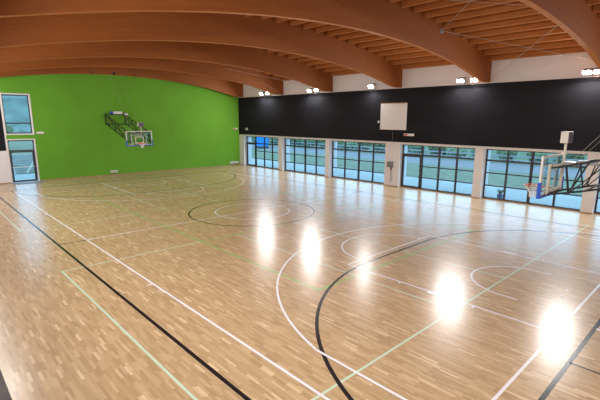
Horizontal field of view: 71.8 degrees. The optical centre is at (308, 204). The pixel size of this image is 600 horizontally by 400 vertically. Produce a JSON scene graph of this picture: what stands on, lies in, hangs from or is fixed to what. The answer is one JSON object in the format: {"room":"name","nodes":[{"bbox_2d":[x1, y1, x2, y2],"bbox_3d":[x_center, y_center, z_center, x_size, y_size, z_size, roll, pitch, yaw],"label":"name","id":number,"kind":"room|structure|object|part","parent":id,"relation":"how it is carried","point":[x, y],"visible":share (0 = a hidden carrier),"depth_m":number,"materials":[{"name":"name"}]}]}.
{"room":"sports hall","nodes":[
{"label":"sports hall","id":0,"kind":"room"},
{"bbox_2d":[0,370,11,399],"bbox_3d":[-11.836,-0.517,10.849,2.678,0.300,36.300,-10,16,-43],"label":"floor","id":1,"kind":"structure","parent":0,"point":[4,392],"depth_m":2.47,"materials":[{"name":"concrete"}]},
{"bbox_2d":[0,74,239,182],"bbox_3d":[-15.918,-6.718,31.533,26.550,9.070,0.300,-10,16,-43],"label":"wall","id":2,"kind":"structure","parent":0,"point":[191,126],"depth_m":32.44,"materials":[{"name":"green paint"}]},
{"bbox_3d":[-22.924,-2.074,25.638,7.200,2.200,0.300,-10,16,-43],"label":"white wall panel","id":3,"kind":"part","parent":2,"relation":"part of","materials":[{"name":"paint"}]},
{"bbox_2d":[1,94,31,133],"bbox_3d":[-19.707,-6.108,28.023,1.510,2.550,0.070,-10,16,-43],"label":"window","id":4,"kind":"structure","parent":2,"relation":"in","point":[1,94],"depth_m":28.13,"materials":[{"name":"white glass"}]},
{"bbox_2d":[0,93,34,134],"bbox_3d":[-19.645,-6.094,27.959,1.670,2.730,0.330,-10,16,-43],"label":"trim","id":5,"kind":"structure","parent":2,"relation":"attached to","point":[30,109],"depth_m":28.00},
{"bbox_2d":[7,140,37,182],"bbox_3d":[-19.732,-3.016,28.649,1.510,2.860,0.070,-10,16,-43],"label":"window","id":6,"kind":"structure","parent":2,"relation":"in","point":[7,140],"depth_m":28.69,"materials":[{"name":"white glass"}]},
{"bbox_2d":[6,139,39,182],"bbox_3d":[-19.676,-3.038,28.586,1.670,2.970,0.310,-10,16,-43],"label":"trim","id":7,"kind":"structure","parent":2,"relation":"attached to","point":[6,139],"depth_m":28.53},
{"bbox_2d":[10,151,36,181],"bbox_3d":[-19.673,-2.650,28.658,1.370,2.080,0.167,-10,16,-43],"label":"door","id":8,"kind":"structure","parent":2,"relation":"in","point":[12,151],"depth_m":28.61,"materials":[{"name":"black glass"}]},
{"bbox_2d":[0,164,239,183],"bbox_3d":[-15.941,-2.266,32.223,25.480,0.070,0.018,-10,16,-43],"label":"baseboard","id":9,"kind":"structure","parent":2,"relation":"attached to","point":[237,164],"depth_m":33.39,"materials":[{"name":"brown wood"}]},
{"bbox_2d":[104,74,152,147],"bbox_3d":[-13.060,-6.845,30.038,1.927,5.147,5.841,-9,15,-38],"label":"basketball hoop","id":10,"kind":"object","parent":2,"relation":"attached to","point":[140,124],"visible":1,"depth_m":29.55,"materials":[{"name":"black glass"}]},
{"bbox_3d":[-11.678,-4.591,28.660,1.800,0.990,0.042,-10,16,-43],"label":"board frame","id":11,"kind":"part","parent":10,"relation":"part of","materials":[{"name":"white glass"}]},
{"bbox_3d":[-11.721,-4.517,28.720,1.240,0.760,0.080,-10,16,-43],"label":"support frame","id":12,"kind":"part","parent":10,"relation":"part of","materials":[{"name":"beige metal"}]},
{"bbox_2d":[137,122,143,126],"bbox_3d":[-11.647,-5.571,28.790,0.380,0.280,0.182,-10,16,-43],"label":"shot clock","id":13,"kind":"object","parent":10,"relation":"on","point":[140,124],"depth_m":28.71,"materials":[{"name":"beige metal"}]},
{"bbox_2d":[0,165,599,399],"bbox_3d":[-3.203,0.504,19.533,26.070,0.122,36.400,-10,16,-43],"label":"floor","id":14,"kind":"structure","parent":0,"point":[235,282],"depth_m":10.67,"materials":[{"name":"beige wood"}]},
{"bbox_2d":[12,181,43,184],"bbox_3d":[-19.180,-1.507,28.482,1.880,0.012,0.960,-10,16,-43],"label":"doormat","id":15,"kind":"object","parent":14,"relation":"on","point":[32,181],"visible":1,"depth_m":28.53,"materials":[{"name":"grey metal"}]},
{"bbox_2d":[238,52,599,213],"bbox_3d":[6.205,-5.122,27.578,0.930,7.860,36.400,-10,16,-43],"label":"wall","id":16,"kind":"structure","parent":0,"point":[520,115],"depth_m":24.42,"materials":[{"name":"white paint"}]},
{"bbox_2d":[246,136,277,168],"bbox_3d":[-4.170,-4.886,38.515,0.090,2.830,5.160,-10,16,-43],"label":"window","id":17,"kind":"structure","parent":16,"relation":"in","point":[255,143],"depth_m":38.45,"materials":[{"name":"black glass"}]},
{"bbox_2d":[247,143,255,165],"bbox_3d":[-5.488,-4.821,39.852,0.151,2.110,1.315,-10,16,-43],"label":"door","id":18,"kind":"structure","parent":17,"relation":"attached to","point":[247,143],"depth_m":40.13,"materials":[{"name":"grey metal"}]},
{"bbox_2d":[285,138,324,174],"bbox_3d":[-0.229,-4.040,34.498,0.090,2.830,5.200,-10,16,-43],"label":"window","id":19,"kind":"structure","parent":16,"relation":"in","point":[294,145],"depth_m":34.53,"materials":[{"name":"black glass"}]},
{"bbox_2d":[332,141,385,183],"bbox_3d":[3.687,-3.200,30.506,0.090,2.830,5.210,-10,16,-43],"label":"window","id":20,"kind":"structure","parent":16,"relation":"in","point":[359,143],"depth_m":30.53,"materials":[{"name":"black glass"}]},
{"bbox_2d":[387,161,392,181],"bbox_3d":[5.524,-2.227,28.100,0.168,1.393,0.420,-10,16,-43],"label":"electrical box","id":21,"kind":"object","parent":16,"relation":"attached to","point":[389,163],"visible":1,"depth_m":27.97,"materials":[{"name":"black metal"}]},
{"bbox_2d":[380,102,407,129],"bbox_3d":[5.599,-5.824,27.346,0.075,1.740,2.040,-10,16,-43],"label":"board","id":22,"kind":"object","parent":16,"relation":"attached to","point":[393,116],"visible":1,"depth_m":27.30,"materials":[{"name":"white wood"}]},
{"bbox_2d":[240,164,591,213],"bbox_3d":[5.857,-1.241,28.053,0.012,0.060,36.400,-10,16,-43],"label":"baseboard","id":23,"kind":"structure","parent":16,"relation":"attached to","point":[240,164],"depth_m":24.21,"materials":[{"name":"brown wood"}]},
{"bbox_2d":[238,76,599,97],"bbox_3d":[5.955,-7.538,26.816,0.210,0.035,36.390,-10,16,-43],"label":"trim","id":24,"kind":"structure","parent":16,"relation":"attached to","point":[589,76],"depth_m":24.39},
{"bbox_2d":[247,165,599,214],"bbox_3d":[5.686,-1.357,28.640,0.070,0.050,33.800,-10,16,-43],"label":"trim","id":25,"kind":"structure","parent":16,"relation":"attached to","point":[247,165],"depth_m":25.48,"materials":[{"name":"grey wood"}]},
{"bbox_2d":[401,144,474,195],"bbox_3d":[8.060,-2.261,26.048,0.090,2.830,5.080,-10,16,-43],"label":"window","id":26,"kind":"structure","parent":16,"relation":"in","point":[422,155],"depth_m":25.87,"materials":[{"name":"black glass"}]},
{"bbox_2d":[402,155,420,187],"bbox_3d":[6.780,-2.187,27.347,0.151,2.110,1.345,-10,16,-43],"label":"door","id":27,"kind":"structure","parent":26,"relation":"attached to","point":[403,155],"depth_m":27.42,"materials":[{"name":"grey metal"}]},
{"bbox_2d":[457,77,466,81],"bbox_3d":[8.733,-7.121,23.617,0.371,0.298,0.428,-10,16,-43],"label":"floodlight","id":28,"kind":"object","parent":16,"relation":"attached to","point":[461,79],"visible":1,"depth_m":23.55,"materials":[{"name":"grey metal"}]},
{"bbox_2d":[482,149,587,210],"bbox_3d":[11.904,-1.436,22.130,0.090,2.830,5.000,-10,16,-43],"label":"window","id":29,"kind":"structure","parent":16,"relation":"in","point":[531,163],"depth_m":22.29,"materials":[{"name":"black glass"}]},
{"bbox_2d":[582,68,594,74],"bbox_3d":[12.999,-6.205,19.268,0.371,0.298,0.428,-10,16,-43],"label":"floodlight","id":30,"kind":"object","parent":16,"relation":"attached to","point":[585,71],"visible":1,"depth_m":19.21,"materials":[{"name":"grey metal"}]},
{"bbox_2d":[594,175,599,212],"bbox_3d":[15.723,-0.616,18.237,0.090,2.830,4.990,-10,16,-43],"label":"window","id":31,"kind":"structure","parent":16,"relation":"in","point":[597,195],"depth_m":20.09,"materials":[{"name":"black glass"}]},
{"bbox_2d":[594,68,599,73],"bbox_3d":[13.318,-6.137,18.944,0.371,0.298,0.428,-10,16,-43],"label":"floodlight","id":32,"kind":"object","parent":16,"relation":"attached to","point":[596,70],"visible":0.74,"depth_m":18.93,"materials":[{"name":"grey metal"}]},
{"bbox_2d":[288,0,599,71],"bbox_3d":[-3.293,-7.192,17.824,26.850,2.694,37.000,-10,16,-43],"label":"ceiling","id":33,"kind":"structure","parent":0,"point":[438,0],"depth_m":20.14,"materials":[{"name":"brown wood"}]},
{"bbox_2d":[0,67,242,96],"bbox_3d":[-15.594,-9.077,30.363,26.010,3.935,0.200,-10,16,-43],"label":"roof beam","id":34,"kind":"structure","parent":33,"relation":"attached to","point":[235,89],"depth_m":33.00,"materials":[{"name":"brown wood"}]},
{"bbox_2d":[0,57,282,94],"bbox_3d":[-11.557,-8.210,26.247,26.010,3.935,0.200,-10,16,-43],"label":"roof beam","id":35,"kind":"structure","parent":33,"relation":"attached to","point":[220,71],"depth_m":28.09,"materials":[{"name":"brown wood"}]},
{"bbox_2d":[0,41,332,91],"bbox_3d":[-7.609,-7.363,22.223,26.010,3.935,0.200,-10,16,-43],"label":"roof beam","id":36,"kind":"structure","parent":33,"relation":"attached to","point":[251,58],"depth_m":22.80,"materials":[{"name":"brown wood"}]},
{"bbox_2d":[277,51,290,55],"bbox_3d":[0.077,-9.424,25.024,0.158,0.263,5.876,-10,16,-43],"label":"purlin","id":37,"kind":"object","parent":36,"relation":"attached to","point":[279,52],"visible":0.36,"depth_m":26.74,"materials":[{"name":"brown wood"}]},
{"bbox_2d":[287,54,305,58],"bbox_3d":[0.695,-9.432,25.628,0.162,0.265,5.876,-10,16,-43],"label":"purlin","id":38,"kind":"object","parent":36,"relation":"attached to","point":[291,56],"visible":0.29,"depth_m":27.23,"materials":[{"name":"brown wood"}]},
{"bbox_2d":[297,57,317,61],"bbox_3d":[1.313,-9.425,26.236,0.166,0.267,5.876,-10,16,-43],"label":"purlin","id":39,"kind":"object","parent":36,"relation":"attached to","point":[303,59],"visible":0.36,"depth_m":27.74,"materials":[{"name":"brown wood"}]},
{"bbox_2d":[306,60,328,65],"bbox_3d":[1.931,-9.403,26.846,0.170,0.268,5.876,-10,16,-43],"label":"purlin","id":40,"kind":"object","parent":36,"relation":"attached to","point":[315,62],"visible":0.36,"depth_m":28.22,"materials":[{"name":"brown wood"}]},
{"bbox_2d":[315,63,339,68],"bbox_3d":[2.548,-9.365,27.460,0.174,0.270,5.876,-10,16,-43],"label":"purlin","id":41,"kind":"object","parent":36,"relation":"attached to","point":[328,65],"visible":0.36,"depth_m":28.74,"materials":[{"name":"brown wood"}]},
{"bbox_2d":[323,66,351,72],"bbox_3d":[3.166,-9.312,28.077,0.178,0.271,5.876,-10,16,-43],"label":"purlin","id":42,"kind":"object","parent":36,"relation":"attached to","point":[342,68],"visible":0.36,"depth_m":29.26,"materials":[{"name":"brown wood"}]},
{"bbox_2d":[331,70,359,75],"bbox_3d":[3.783,-9.244,28.697,0.182,0.272,5.876,-10,16,-43],"label":"purlin","id":43,"kind":"object","parent":36,"relation":"attached to","point":[349,72],"visible":0.36,"depth_m":29.80,"materials":[{"name":"brown wood"}]},
{"bbox_2d":[0,12,402,87],"bbox_3d":[-3.399,-6.460,17.931,26.010,3.935,0.200,-10,16,-43],"label":"roof beam","id":44,"kind":"structure","parent":33,"relation":"attached to","point":[217,28],"depth_m":16.64,"materials":[{"name":"brown wood"}]},
{"bbox_2d":[276,17,290,22],"bbox_3d":[0.450,-8.176,17.301,0.130,0.250,5.506,-10,15,-43],"label":"purlin","id":45,"kind":"object","parent":44,"relation":"attached to","point":[278,20],"visible":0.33,"depth_m":18.98,"materials":[{"name":"brown wood"}]},
{"bbox_2d":[290,19,309,25],"bbox_3d":[1.068,-8.276,17.887,0.130,0.250,5.506,-9,14,-43],"label":"purlin","id":46,"kind":"object","parent":44,"relation":"attached to","point":[293,22],"visible":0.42,"depth_m":19.49,"materials":[{"name":"brown wood"}]},
{"bbox_2d":[303,22,327,29],"bbox_3d":[1.687,-8.361,18.476,0.141,0.255,5.506,-10,16,-43],"label":"purlin","id":47,"kind":"object","parent":44,"relation":"attached to","point":[308,25],"visible":0.29,"depth_m":19.95,"materials":[{"name":"brown wood"}]},
{"bbox_2d":[315,25,344,32],"bbox_3d":[2.305,-8.431,19.068,0.145,0.258,5.506,-10,16,-43],"label":"purlin","id":48,"kind":"object","parent":44,"relation":"attached to","point":[324,28],"visible":0.36,"depth_m":20.45,"materials":[{"name":"brown wood"}]},
{"bbox_2d":[327,28,358,36],"bbox_3d":[2.924,-8.485,19.663,0.149,0.260,5.506,-10,16,-43],"label":"purlin","id":49,"kind":"object","parent":44,"relation":"attached to","point":[342,30],"visible":0.36,"depth_m":20.94,"materials":[{"name":"brown wood"}]},
{"bbox_2d":[338,31,373,40],"bbox_3d":[3.542,-8.524,20.261,0.154,0.261,5.506,-10,16,-43],"label":"purlin","id":50,"kind":"object","parent":44,"relation":"attached to","point":[359,33],"visible":0.36,"depth_m":21.42,"materials":[{"name":"brown wood"}]},
{"bbox_2d":[348,35,386,43],"bbox_3d":[4.160,-8.547,20.862,0.158,0.263,5.506,-10,16,-43],"label":"purlin","id":51,"kind":"object","parent":44,"relation":"attached to","point":[371,37],"visible":0.36,"depth_m":21.93,"materials":[{"name":"brown wood"}]},
{"bbox_2d":[358,38,399,47],"bbox_3d":[4.778,-8.556,21.467,0.162,0.265,5.506,-10,16,-43],"label":"purlin","id":52,"kind":"object","parent":44,"relation":"attached to","point":[383,41],"visible":0.36,"depth_m":22.47,"materials":[{"name":"brown wood"}]},
{"bbox_2d":[368,42,412,51],"bbox_3d":[5.395,-8.549,22.074,0.166,0.267,5.506,-10,16,-43],"label":"purlin","id":53,"kind":"object","parent":44,"relation":"attached to","point":[396,45],"visible":0.43,"depth_m":22.97,"materials":[{"name":"brown wood"}]},
{"bbox_2d":[377,47,423,56],"bbox_3d":[6.013,-8.527,22.685,0.170,0.268,5.506,-10,16,-43],"label":"purlin","id":54,"kind":"object","parent":44,"relation":"attached to","point":[409,49],"visible":0.57,"depth_m":23.50,"materials":[{"name":"brown wood"}]},
{"bbox_2d":[385,51,433,60],"bbox_3d":[6.631,-8.489,23.299,0.174,0.270,5.506,-10,16,-43],"label":"purlin","id":55,"kind":"object","parent":44,"relation":"attached to","point":[423,53],"visible":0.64,"depth_m":24.04,"materials":[{"name":"brown wood"}]},
{"bbox_2d":[393,56,443,64],"bbox_3d":[7.248,-8.436,23.916,0.178,0.271,5.506,-10,16,-43],"label":"purlin","id":56,"kind":"object","parent":44,"relation":"attached to","point":[430,58],"visible":0.64,"depth_m":24.65,"materials":[{"name":"brown wood"}]},
{"bbox_2d":[401,60,453,68],"bbox_3d":[7.865,-8.367,24.536,0.182,0.272,5.506,-10,16,-43],"label":"purlin","id":57,"kind":"object","parent":44,"relation":"attached to","point":[436,63],"visible":0.64,"depth_m":25.16,"materials":[{"name":"brown wood"}]},
{"bbox_2d":[0,0,491,82],"bbox_3d":[0.555,-5.611,13.901,26.010,3.935,0.200,-10,16,-43],"label":"roof beam","id":58,"kind":"structure","parent":33,"relation":"attached to","point":[384,18],"depth_m":13.94,"materials":[{"name":"brown wood"}]},
{"bbox_2d":[402,0,437,7],"bbox_3d":[5.579,-7.526,14.508,0.141,0.255,5.326,-10,16,-43],"label":"purlin","id":59,"kind":"object","parent":58,"relation":"attached to","point":[405,3],"visible":1,"depth_m":16.00,"materials":[{"name":"brown wood"}]},
{"bbox_2d":[413,0,477,12],"bbox_3d":[6.197,-7.595,15.100,0.145,0.258,5.326,-10,16,-43],"label":"purlin","id":60,"kind":"object","parent":58,"relation":"attached to","point":[441,3],"visible":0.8,"depth_m":16.22,"materials":[{"name":"brown wood"}]},
{"bbox_2d":[424,0,517,17],"bbox_3d":[6.815,-7.650,15.695,0.149,0.260,5.326,-10,16,-43],"label":"purlin","id":61,"kind":"object","parent":58,"relation":"attached to","point":[472,5],"visible":0.88,"depth_m":16.35,"materials":[{"name":"brown wood"}]},
{"bbox_2d":[435,1,528,23],"bbox_3d":[7.434,-7.689,16.294,0.154,0.261,5.326,-10,16,-43],"label":"purlin","id":62,"kind":"object","parent":58,"relation":"attached to","point":[503,7],"visible":0.89,"depth_m":16.68,"materials":[{"name":"brown wood"}]},
{"bbox_2d":[453,0,526,5],"bbox_3d":[5.764,-7.234,14.752,7.828,0.432,0.020,0,11,-1],"label":"rod","id":63,"kind":"object","parent":58,"relation":"attached to","point":[453,0],"visible":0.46,"depth_m":14.76,"materials":[{"name":"metal"}]},
{"bbox_2d":[444,7,540,28],"bbox_3d":[8.052,-7.712,16.895,0.158,0.263,5.326,-10,16,-43],"label":"purlin","id":64,"kind":"object","parent":58,"relation":"attached to","point":[526,11],"visible":0.75,"depth_m":17.24,"materials":[{"name":"brown wood"}]},
{"bbox_2d":[453,14,549,33],"bbox_3d":[8.669,-7.721,17.499,0.162,0.265,5.326,-10,16,-43],"label":"purlin","id":65,"kind":"object","parent":58,"relation":"attached to","point":[539,17],"visible":0.57,"depth_m":17.79,"materials":[{"name":"brown wood"}]},
{"bbox_2d":[462,20,556,38],"bbox_3d":[9.287,-7.713,18.107,0.166,0.267,5.326,-10,16,-43],"label":"purlin","id":66,"kind":"object","parent":58,"relation":"attached to","point":[544,24],"visible":0.64,"depth_m":18.35,"materials":[{"name":"brown wood"}]},
{"bbox_2d":[470,27,566,44],"bbox_3d":[9.905,-7.691,18.718,0.170,0.268,5.326,-10,16,-43],"label":"purlin","id":67,"kind":"object","parent":58,"relation":"attached to","point":[557,30],"visible":0.64,"depth_m":18.94,"materials":[{"name":"brown wood"}]},
{"bbox_2d":[477,33,572,49],"bbox_3d":[10.523,-7.653,19.331,0.174,0.270,5.326,-10,16,-43],"label":"purlin","id":68,"kind":"object","parent":58,"relation":"attached to","point":[559,37],"visible":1,"depth_m":19.53,"materials":[{"name":"brown wood"}]},
{"bbox_2d":[484,40,579,55],"bbox_3d":[11.140,-7.600,19.948,0.178,0.271,5.326,-10,16,-43],"label":"purlin","id":69,"kind":"object","parent":58,"relation":"attached to","point":[568,43],"visible":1,"depth_m":20.09,"materials":[{"name":"brown wood"}]},
{"bbox_2d":[491,46,585,60],"bbox_3d":[11.758,-7.532,20.568,0.182,0.272,5.326,-10,16,-43],"label":"purlin","id":70,"kind":"object","parent":58,"relation":"attached to","point":[578,49],"visible":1,"depth_m":20.73,"materials":[{"name":"brown wood"}]},
{"bbox_3d":[6.011,-7.804,18.607,0.260,0.200,0.100,-10,16,-43],"label":"plate","id":71,"kind":"object","parent":58,"relation":"attached to","visible":0},
{"bbox_2d":[444,31,592,60],"bbox_3d":[9.761,-7.109,18.698,7.542,1.361,0.021,1,11,1],"label":"rod","id":72,"kind":"object","parent":71,"relation":"attached to","point":[444,31],"visible":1,"depth_m":18.68,"materials":[{"name":"metal"}]},
{"bbox_2d":[518,0,599,69],"bbox_3d":[4.385,-4.789,9.997,26.010,3.935,0.200,-10,16,-43],"label":"roof beam","id":73,"kind":"structure","parent":33,"relation":"attached to","point":[576,18],"depth_m":14.40,"materials":[{"name":"brown wood"}]},
{"bbox_2d":[491,25,557,78],"bbox_3d":[9.794,-6.916,18.701,0.020,1.741,7.473,1,11,2],"label":"rod","id":74,"kind":"object","parent":73,"relation":"attached to","point":[557,25],"visible":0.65,"depth_m":18.53,"materials":[{"name":"metal"}]},
{"bbox_2d":[587,0,599,5],"bbox_3d":[12.009,-6.863,12.861,0.158,0.263,5.696,-10,16,-43],"label":"purlin","id":75,"kind":"object","parent":73,"relation":"attached to","point":[589,2],"visible":1,"depth_m":14.72,"materials":[{"name":"brown wood"}]},
{"bbox_2d":[593,4,599,12],"bbox_3d":[12.627,-6.871,13.465,0.162,0.265,5.696,-10,16,-43],"label":"purlin","id":76,"kind":"object","parent":73,"relation":"attached to","point":[596,9],"visible":1,"depth_m":15.36,"materials":[{"name":"brown wood"}]},
{"bbox_3d":[9.497,-1.262,5.626,26.550,9.070,0.300,-10,16,-43],"label":"wall","id":77,"kind":"structure","parent":0,"visible":0},
{"bbox_2d":[524,131,599,198],"bbox_3d":[7.785,-2.331,8.595,1.840,5.147,5.771,-10,16,-43],"label":"basketball hoop","id":78,"kind":"object","parent":77,"relation":"attached to","point":[566,137],"visible":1,"depth_m":10.12,"materials":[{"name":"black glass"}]},
{"bbox_3d":[6.218,-0.778,10.559,1.800,0.990,0.042,-10,16,-43],"label":"board frame","id":79,"kind":"part","parent":78,"relation":"part of","materials":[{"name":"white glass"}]},
{"bbox_3d":[6.260,-0.686,10.533,1.240,0.760,0.080,-10,16,-43],"label":"support frame","id":80,"kind":"part","parent":78,"relation":"part of","materials":[{"name":"beige metal"}]},
{"bbox_3d":[6.371,-1.163,10.322,0.050,0.760,0.050,-10,16,-43],"label":"clock post","id":81,"kind":"part","parent":78,"relation":"part of","materials":[{"name":"beige metal"}]},
{"bbox_2d":[560,131,573,142],"bbox_3d":[6.375,-1.663,10.221,0.380,0.280,0.182,-10,16,-43],"label":"shot clock","id":82,"kind":"object","parent":78,"relation":"on","point":[566,136],"depth_m":10.11,"materials":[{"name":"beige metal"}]},
{"label":"outside","id":83,"kind":"structure","parent":0,"visible":0},
{"bbox_2d":[251,140,587,165],"bbox_3d":[12.663,-12.806,75.076,23.800,4.250,180.000,-10,16,-43],"label":"bank","id":84,"kind":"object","parent":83,"point":[426,147],"depth_m":50.70,"materials":[{"name":"green plant"}]},
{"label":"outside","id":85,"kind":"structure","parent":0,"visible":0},
{"bbox_2d":[252,149,599,196],"bbox_3d":[9.761,-3.236,38.830,9.800,0.250,130.000,-10,16,-43],"label":"grass","id":86,"kind":"structure","parent":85,"point":[412,169],"depth_m":36.58,"materials":[{"name":"green plant"}]},
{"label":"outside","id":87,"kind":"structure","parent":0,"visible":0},
{"bbox_2d":[2,94,30,133],"bbox_3d":[-60.976,-35.394,125.536,190.290,27.420,61.506,-10,16,-43],"label":"sky","id":88,"kind":"structure","parent":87,"point":[15,107],"depth_m":104.93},
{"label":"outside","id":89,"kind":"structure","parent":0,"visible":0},
{"bbox_2d":[8,141,32,154],"bbox_3d":[-64.623,-6.823,53.640,66.370,0.230,45.000,-10,16,-43],"label":"meadow","id":90,"kind":"structure","parent":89,"point":[13,145],"depth_m":65.48,"materials":[{"name":"green plant"}]},
{"bbox_2d":[6,124,13,141],"bbox_3d":[-45.128,-10.266,61.301,2.650,3.745,3.072,-2,12,-13],"label":"tree","id":91,"kind":"object","parent":90,"relation":"on","point":[9,128],"visible":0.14,"depth_m":61.05,"materials":[{"name":"green plant"}]},
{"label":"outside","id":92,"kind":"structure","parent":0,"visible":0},
{"bbox_2d":[252,158,599,211],"bbox_3d":[4.412,-2.243,33.791,5.030,0.220,130.000,-10,16,-43],"label":"paving","id":93,"kind":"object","parent":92,"point":[568,201],"visible":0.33,"depth_m":28.52,"materials":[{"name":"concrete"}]},
{"bbox_2d":[497,189,503,198],"bbox_3d":[11.183,-0.613,24.109,0.492,0.539,0.556,-10,16,-43],"label":"planter","id":94,"kind":"object","parent":93,"relation":"on","point":[500,193],"visible":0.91,"depth_m":24.03,"materials":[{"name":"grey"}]},
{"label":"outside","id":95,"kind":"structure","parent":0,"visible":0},
{"bbox_2d":[252,145,585,177],"bbox_3d":[16.001,-4.369,44.712,7.500,0.230,130.000,-10,16,-43],"label":"road","id":96,"kind":"structure","parent":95,"point":[433,161],"depth_m":45.20,"materials":[{"name":"grey asphalt"}]},
{"bbox_2d":[257,137,267,147],"bbox_3d":[-7.524,-10.426,67.679,1.955,2.148,4.800,-1,12,-6],"label":"van","id":97,"kind":"object","parent":96,"relation":"on","point":[259,139],"visible":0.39,"depth_m":65.33,"materials":[{"name":"blue paint"}]},
{"bbox_2d":[251,139,586,165],"bbox_3d":[8.147,-7.643,57.532,0.105,0.970,80.050,-10,16,-43],"label":"guard rail","id":98,"kind":"object","parent":96,"relation":"on","point":[339,145],"visible":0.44,"depth_m":49.08,"materials":[{"name":"grey metal"}]},
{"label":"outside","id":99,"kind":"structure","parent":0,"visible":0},
{"bbox_2d":[268,143,583,168],"bbox_3d":[38.723,-8.538,66.126,55.500,0.250,130.000,-10,16,-43],"label":"verge","id":100,"kind":"structure","parent":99,"point":[268,143],"depth_m":49.12,"materials":[{"name":"green plant"}]},
{"bbox_2d":[268,138,277,143],"bbox_3d":[-6.151,-11.874,75.759,2.136,1.917,2.826,2,12,8],"label":"shrub","id":101,"kind":"object","parent":100,"relation":"on","point":[274,139],"visible":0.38,"depth_m":74.86,"materials":[{"name":"green plant"}]},
{"bbox_2d":[290,139,300,145],"bbox_3d":[-1.853,-10.925,71.875,2.523,1.669,2.169,7,13,30],"label":"shrub","id":102,"kind":"object","parent":100,"relation":"on","point":[291,140],"visible":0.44,"depth_m":71.15,"materials":[{"name":"green plant"}]},
{"bbox_2d":[301,139,314,146],"bbox_3d":[0.070,-10.582,69.541,2.721,1.954,2.043,-2,12,-14],"label":"shrub","id":103,"kind":"object","parent":100,"relation":"on","point":[302,140],"visible":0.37,"depth_m":68.92,"materials":[{"name":"green plant"}]},
{"bbox_2d":[313,140,324,147],"bbox_3d":[1.988,-10.103,67.438,2.070,1.774,2.681,4,12,15],"label":"shrub","id":104,"kind":"object","parent":100,"relation":"on","point":[314,141],"visible":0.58,"depth_m":66.45,"materials":[{"name":"green plant"}]},
{"bbox_2d":[340,142,354,148],"bbox_3d":[6.168,-9.097,63.346,2.185,1.599,2.892,-7,13,-31],"label":"shrub","id":105,"kind":"object","parent":100,"relation":"on","point":[343,143],"visible":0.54,"depth_m":62.37,"materials":[{"name":"green plant"}]},
{"bbox_2d":[354,142,371,149],"bbox_3d":[8.091,-8.883,61.144,2.694,1.966,2.076,8,14,34],"label":"shrub","id":106,"kind":"object","parent":100,"relation":"on","point":[362,144],"visible":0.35,"depth_m":60.62,"materials":[{"name":"green plant"}]},
{"bbox_2d":[372,143,384,151],"bbox_3d":[10.454,-8.425,59.410,2.484,1.914,2.136,6,13,27],"label":"shrub","id":107,"kind":"object","parent":100,"relation":"on","point":[376,145],"visible":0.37,"depth_m":58.80,"materials":[{"name":"green plant"}]},
{"bbox_2d":[408,145,424,153],"bbox_3d":[14.332,-7.323,55.034,2.693,1.465,2.075,-1,12,-9],"label":"shrub","id":108,"kind":"object","parent":100,"relation":"on","point":[409,146],"visible":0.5,"depth_m":54.55,"materials":[{"name":"green plant"}]},
{"bbox_2d":[428,146,446,155],"bbox_3d":[16.605,-7.187,52.852,2.334,2.190,2.715,11,16,43],"label":"shrub","id":109,"kind":"object","parent":100,"relation":"on","point":[430,148],"visible":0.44,"depth_m":52.33,"materials":[{"name":"green plant"}]},
{"bbox_2d":[447,148,466,156],"bbox_3d":[18.423,-6.406,50.843,2.160,1.486,2.827,-4,12,-22],"label":"shrub","id":110,"kind":"object","parent":100,"relation":"on","point":[464,150],"visible":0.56,"depth_m":50.43,"materials":[{"name":"green plant"}]},
{"bbox_2d":[496,150,517,160],"bbox_3d":[22.380,-5.623,46.614,2.099,1.672,2.527,4,12,16],"label":"shrub","id":111,"kind":"object","parent":100,"relation":"on","point":[499,152],"visible":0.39,"depth_m":45.90,"materials":[{"name":"green plant"}]},
{"bbox_2d":[526,152,548,162],"bbox_3d":[24.476,-5.238,44.480,2.054,1.819,2.777,3,12,12],"label":"shrub","id":112,"kind":"object","parent":100,"relation":"on","point":[528,154],"visible":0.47,"depth_m":43.50,"materials":[{"name":"green plant"}]},
{"bbox_2d":[553,154,584,163],"bbox_3d":[26.804,-4.817,42.640,2.149,1.662,2.783,-1,12,-7],"label":"shrub","id":113,"kind":"object","parent":100,"relation":"on","point":[568,156],"visible":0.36,"depth_m":41.68,"materials":[{"name":"green plant"}]},
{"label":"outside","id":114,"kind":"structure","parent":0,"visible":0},
{"bbox_2d":[13,154,34,182],"bbox_3d":[-32.583,-2.810,35.132,46.370,0.220,26.700,-10,16,-43],"label":"yard","id":115,"kind":"structure","parent":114,"point":[31,175],"depth_m":31.52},
{"bbox_2d":[10,154,34,173],"bbox_3d":[-22.766,-3.620,34.583,3.200,1.738,2.630,-10,16,-43],"label":"steps","id":116,"kind":"structure","parent":115,"relation":"on","point":[22,161],"depth_m":33.93,"materials":[{"name":"concrete"}]}
]}

